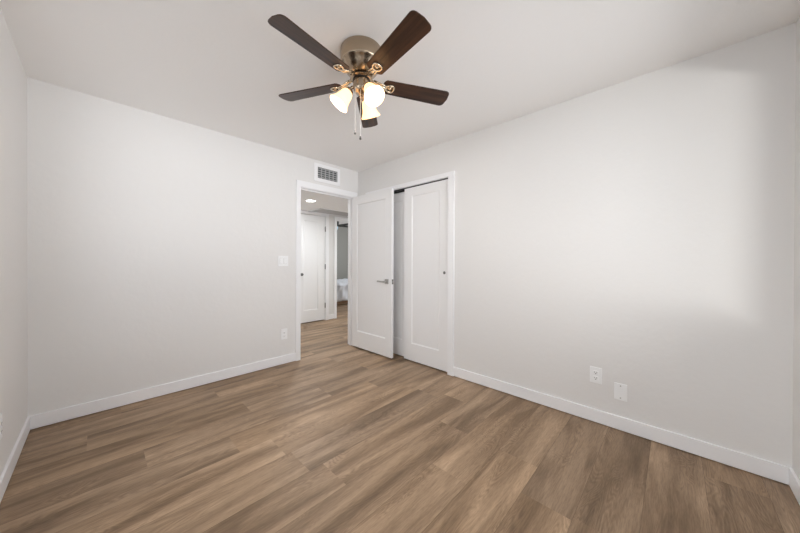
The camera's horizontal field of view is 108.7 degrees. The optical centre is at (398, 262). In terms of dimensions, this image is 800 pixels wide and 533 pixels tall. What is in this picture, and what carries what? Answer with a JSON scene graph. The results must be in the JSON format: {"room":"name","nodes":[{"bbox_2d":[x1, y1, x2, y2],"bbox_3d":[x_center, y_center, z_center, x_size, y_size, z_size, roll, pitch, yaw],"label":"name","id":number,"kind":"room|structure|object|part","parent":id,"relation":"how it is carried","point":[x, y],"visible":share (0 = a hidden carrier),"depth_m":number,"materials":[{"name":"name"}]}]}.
{"room":"empty bedroom","nodes":[
{"label":"empty bedroom","id":0,"kind":"room"},
{"bbox_2d":[0,8,27,475],"bbox_3d":[-1.271,-0.049,0.666,3.915,2.440,0.115,0,0,44],"label":"wall","id":1,"kind":"structure","parent":0,"point":[13,77],"depth_m":1.64,"materials":[{"name":"paint"}]},
{"bbox_2d":[0,413,1,439],"bbox_3d":[-1.963,0.814,1.415,0.076,0.120,0.009,0,0,44],"label":"wall outlet","id":2,"kind":"object","parent":1,"relation":"attached to","point":[0,413],"visible":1,"depth_m":1.41,"materials":[{"name":"white plastic"}]},
{"bbox_2d":[0,417,29,502],"bbox_3d":[-1.228,1.119,0.714,3.667,0.093,0.013,0,0,44],"label":"baseboard","id":3,"kind":"structure","parent":1,"relation":"attached to","point":[5,477],"depth_m":1.60,"materials":[{"name":"white paint"}]},
{"bbox_2d":[27,77,357,427],"bbox_3d":[-1.570,-0.059,3.101,0.115,2.440,2.988,0,0,44],"label":"wall","id":4,"kind":"structure","parent":0,"point":[155,242],"depth_m":2.43,"materials":[{"name":"paint"}]},
{"bbox_2d":[28,353,295,429],"bbox_3d":[-1.887,1.110,2.686,0.013,0.093,1.950,0,0,44],"label":"baseboard","id":5,"kind":"structure","parent":4,"relation":"attached to","point":[59,415],"depth_m":2.42,"materials":[{"name":"white paint"}]},
{"bbox_2d":[278,256,287,265],"bbox_3d":[-1.316,-0.018,3.277,0.010,0.116,0.116,0,0,44],"label":"light switch","id":6,"kind":"object","parent":4,"relation":"attached to","point":[282,260],"visible":1,"depth_m":3.27,"materials":[{"name":"white plastic"}]},
{"bbox_2d":[281,328,286,339],"bbox_3d":[-1.310,0.819,3.289,0.009,0.119,0.072,0,0,44],"label":"wall outlet","id":7,"kind":"object","parent":4,"relation":"attached to","point":[283,331],"visible":1,"depth_m":3.28,"materials":[{"name":"white plastic"}]},
{"bbox_2d":[296,180,356,360],"bbox_3d":[-0.945,0.092,3.755,0.147,2.138,0.900,0,0,44],"label":"door frame","id":8,"kind":"structure","parent":4,"relation":"attached to","point":[300,185],"depth_m":3.52,"materials":[{"name":"white paint"}]},
{"bbox_2d":[352,188,393,357],"bbox_3d":[-0.352,0.125,3.709,0.798,2.037,0.143,0,0,44],"label":"door","id":9,"kind":"structure","parent":8,"relation":"attached to","point":[372,213],"depth_m":3.67,"materials":[{"name":"white paint"}]},
{"bbox_2d":[314,162,339,185],"bbox_3d":[-0.913,-1.128,3.689,0.010,0.224,0.380,0,0,44],"label":"air vent","id":10,"kind":"object","parent":4,"relation":"in","point":[322,173],"visible":1,"depth_m":3.68,"materials":[{"name":"white metal"}]},
{"bbox_2d":[301,190,347,211],"bbox_3d":[-0.886,-1.130,5.118,1.698,0.300,4.500,0,0,44],"label":"ceiling","id":11,"kind":"structure","parent":0,"point":[322,201],"depth_m":4.68,"materials":[{"name":"white paint"}]},
{"bbox_2d":[309,208,347,216],"bbox_3d":[-1.242,-0.977,5.628,0.455,0.012,0.895,0,0,44],"label":"ceiling vent","id":12,"kind":"object","parent":11,"relation":"in","point":[319,210],"visible":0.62,"depth_m":5.50,"materials":[{"name":"white paint"}]},
{"bbox_2d":[329,214,347,314],"bbox_3d":[-1.545,-0.068,5.748,0.115,2.440,4.500,0,0,44],"label":"wall","id":13,"kind":"structure","parent":0,"point":[331,217],"depth_m":5.85,"materials":[{"name":"paint"}]},
{"bbox_2d":[301,214,325,322],"bbox_3d":[-1.666,0.111,5.520,0.101,2.053,0.615,0,0,44],"label":"door","id":14,"kind":"structure","parent":13,"relation":"in","point":[313,229],"depth_m":5.56,"materials":[{"name":"white paint"}]},
{"bbox_2d":[301,210,328,319],"bbox_3d":[-1.715,0.085,5.560,0.131,2.136,0.768,0,0,44],"label":"door frame","id":15,"kind":"structure","parent":13,"relation":"attached to","point":[326,216],"depth_m":5.75,"materials":[{"name":"white paint"}]},
{"bbox_2d":[334,216,347,318],"bbox_3d":[-1.056,0.102,6.260,0.147,2.100,0.896,0,0,44],"label":"door frame","id":16,"kind":"structure","parent":13,"relation":"attached to","point":[341,219],"depth_m":5.91,"materials":[{"name":"white paint"}]},
{"bbox_2d":[337,227,347,278],"bbox_3d":[-2.579,-0.085,9.626,0.100,2.440,4.230,0,0,44],"label":"wall","id":17,"kind":"structure","parent":0,"point":[342,232],"depth_m":10.17,"materials":[{"name":"grey paint"}]},
{"bbox_2d":[0,304,799,532],"bbox_3d":[-0.533,1.208,5.230,9.250,0.100,7.750,0,0,44],"label":"floor","id":18,"kind":"structure","parent":0,"point":[342,437],"depth_m":1.64,"materials":[{"name":"brown wood"}]},
{"bbox_2d":[337,278,347,304],"bbox_3d":[-1.636,0.828,8.644,1.633,0.627,2.062,0,0,44],"label":"bed","id":19,"kind":"object","parent":18,"relation":"on","point":[342,284],"visible":0.15,"depth_m":7.68,"materials":[{"name":"white fabric"}]},
{"bbox_3d":[-1.642,1.002,8.646,1.460,0.240,1.950,0,0,44],"label":"rail","id":20,"kind":"part","parent":19,"relation":"part of","materials":[{"name":"brown wood"}]},
{"bbox_2d":[0,0,799,171],"bbox_3d":[-0.233,-1.319,1.741,3.915,0.100,3.103,0,0,44],"label":"ceiling","id":21,"kind":"structure","parent":0,"point":[220,66],"depth_m":1.75,"materials":[{"name":"white paint"}]},
{"bbox_2d":[268,10,448,139],"bbox_3d":[-0.226,-0.992,1.694,1.089,0.554,1.084,0,0,44],"label":"ceiling fan","id":22,"kind":"object","parent":21,"relation":"hanging from","point":[362,58],"visible":1,"depth_m":1.62,"materials":[{"name":"brown wood"}]},
{"bbox_3d":[-0.428,-1.081,1.440,0.124,0.006,0.440,15,9,35],"label":"blade","id":23,"kind":"part","parent":22,"relation":"part of","materials":[{"name":"brown wood"}]},
{"bbox_3d":[-0.556,-1.083,1.831,0.440,0.006,0.124,0,12,18],"label":"blade","id":24,"kind":"part","parent":22,"relation":"part of","materials":[{"name":"brown wood"}]},
{"bbox_3d":[-0.348,-0.967,1.705,0.119,0.131,0.126,0,0,44],"label":"lamp shade","id":25,"kind":"part","parent":22,"relation":"part of","materials":[{"name":"beige glass"}]},
{"bbox_3d":[-0.222,-0.873,1.676,0.003,0.276,0.002,0,0,44],"label":"pull chain","id":26,"kind":"part","parent":22,"relation":"part of","materials":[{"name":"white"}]},
{"bbox_3d":[-0.224,-1.083,2.074,0.124,0.006,0.440,-12,0,0],"label":"blade","id":27,"kind":"part","parent":22,"relation":"part of","materials":[{"name":"brown wood"}]},
{"bbox_3d":[-0.186,-0.967,1.842,0.121,0.131,0.128,0,0,44],"label":"lamp shade","id":28,"kind":"part","parent":22,"relation":"part of","materials":[{"name":"beige glass"}]},
{"bbox_3d":[-0.155,-0.979,1.643,0.068,0.077,0.055,0,0,44],"label":"bulb","id":29,"kind":"part","parent":22,"relation":"part of","materials":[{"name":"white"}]},
{"bbox_3d":[-0.147,-0.966,1.632,0.130,0.131,0.124,0,0,44],"label":"lamp shade","id":30,"kind":"part","parent":22,"relation":"part of","materials":[{"name":"beige glass"}]},
{"bbox_3d":[-0.016,-1.080,1.441,0.124,0.006,0.440,15,-8,-35],"label":"blade","id":31,"kind":"part","parent":22,"relation":"part of","materials":[{"name":"brown wood"}]},
{"bbox_3d":[0.110,-1.081,1.833,0.440,0.006,0.124,0,-12,-18],"label":"blade","id":32,"kind":"part","parent":22,"relation":"part of","materials":[{"name":"brown wood"}]},
{"bbox_2d":[358,23,795,467],"bbox_3d":[0.837,-0.049,2.784,3.800,2.440,0.115,0,0,44],"label":"wall","id":33,"kind":"structure","parent":0,"point":[639,230],"depth_m":1.92,"materials":[{"name":"paint"}]},
{"bbox_2d":[393,192,403,355],"bbox_3d":[-0.099,0.142,3.709,0.659,2.022,0.032,0,0,44],"label":"door","id":34,"kind":"structure","parent":33,"relation":"in","point":[398,285],"depth_m":3.60,"materials":[{"name":"white paint"}]},
{"bbox_2d":[366,171,454,375],"bbox_3d":[0.100,0.110,3.480,1.411,2.112,0.131,0,0,44],"label":"door frame","id":35,"kind":"structure","parent":33,"relation":"attached to","point":[450,175],"depth_m":2.97,"materials":[{"name":"white paint"}]},
{"bbox_2d":[394,178,447,193],"bbox_3d":[0.105,-0.890,3.483,1.268,0.012,0.088,0,0,44],"label":"door track","id":36,"kind":"object","parent":33,"relation":"attached to","point":[399,190],"visible":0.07,"depth_m":3.38,"materials":[{"name":"grey metal"}]},
{"bbox_2d":[404,179,447,371],"bbox_3d":[0.307,0.136,3.253,0.636,2.040,0.034,0,0,44],"label":"door","id":37,"kind":"structure","parent":33,"relation":"in","point":[426,205],"depth_m":3.23,"materials":[{"name":"white paint"}]},
{"bbox_2d":[590,366,601,383],"bbox_3d":[1.450,0.828,2.111,0.074,0.116,0.009,0,0,44],"label":"wall outlet","id":38,"kind":"object","parent":33,"relation":"attached to","point":[595,373],"visible":1,"depth_m":2.11,"materials":[{"name":"white plastic"}]},
{"bbox_2d":[614,382,626,401],"bbox_3d":[1.555,0.906,2.012,0.072,0.116,0.008,0,0,44],"label":"blank wall plate","id":39,"kind":"object","parent":33,"relation":"attached to","point":[620,390],"visible":1,"depth_m":2.01,"materials":[{"name":"white plastic"}]},
{"bbox_2d":[453,367,788,484],"bbox_3d":[1.316,1.123,2.237,2.074,0.093,0.013,0,0,44],"label":"baseboard","id":40,"kind":"structure","parent":33,"relation":"attached to","point":[752,464],"depth_m":1.91,"materials":[{"name":"white paint"}]},
{"bbox_2d":[792,16,799,479],"bbox_3d":[1.132,-0.040,0.433,0.120,2.440,2.873,0,0,44],"label":"wall","id":41,"kind":"structure","parent":0,"point":[796,338],"depth_m":1.48,"materials":[{"name":"paint"}]},
{"bbox_2d":[789,467,799,504],"bbox_3d":[1.085,1.129,0.487,0.013,0.093,2.860,0,0,44],"label":"baseboard","id":42,"kind":"structure","parent":41,"relation":"attached to","point":[794,482],"depth_m":1.45,"materials":[{"name":"white paint"}]},
{"bbox_3d":[-1.375,-1.346,8.473,3.422,0.100,4.230,0,0,44],"label":"ceiling","id":43,"kind":"structure","parent":0,"visible":0},
{"bbox_2d":[337,221,347,228],"bbox_3d":[-1.728,-1.101,8.036,1.162,0.390,1.182,0,0,44],"label":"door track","id":44,"kind":"object","parent":43,"relation":"hanging from","point":[338,224],"visible":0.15,"depth_m":7.98,"materials":[{"name":"black metal"}]}
]}

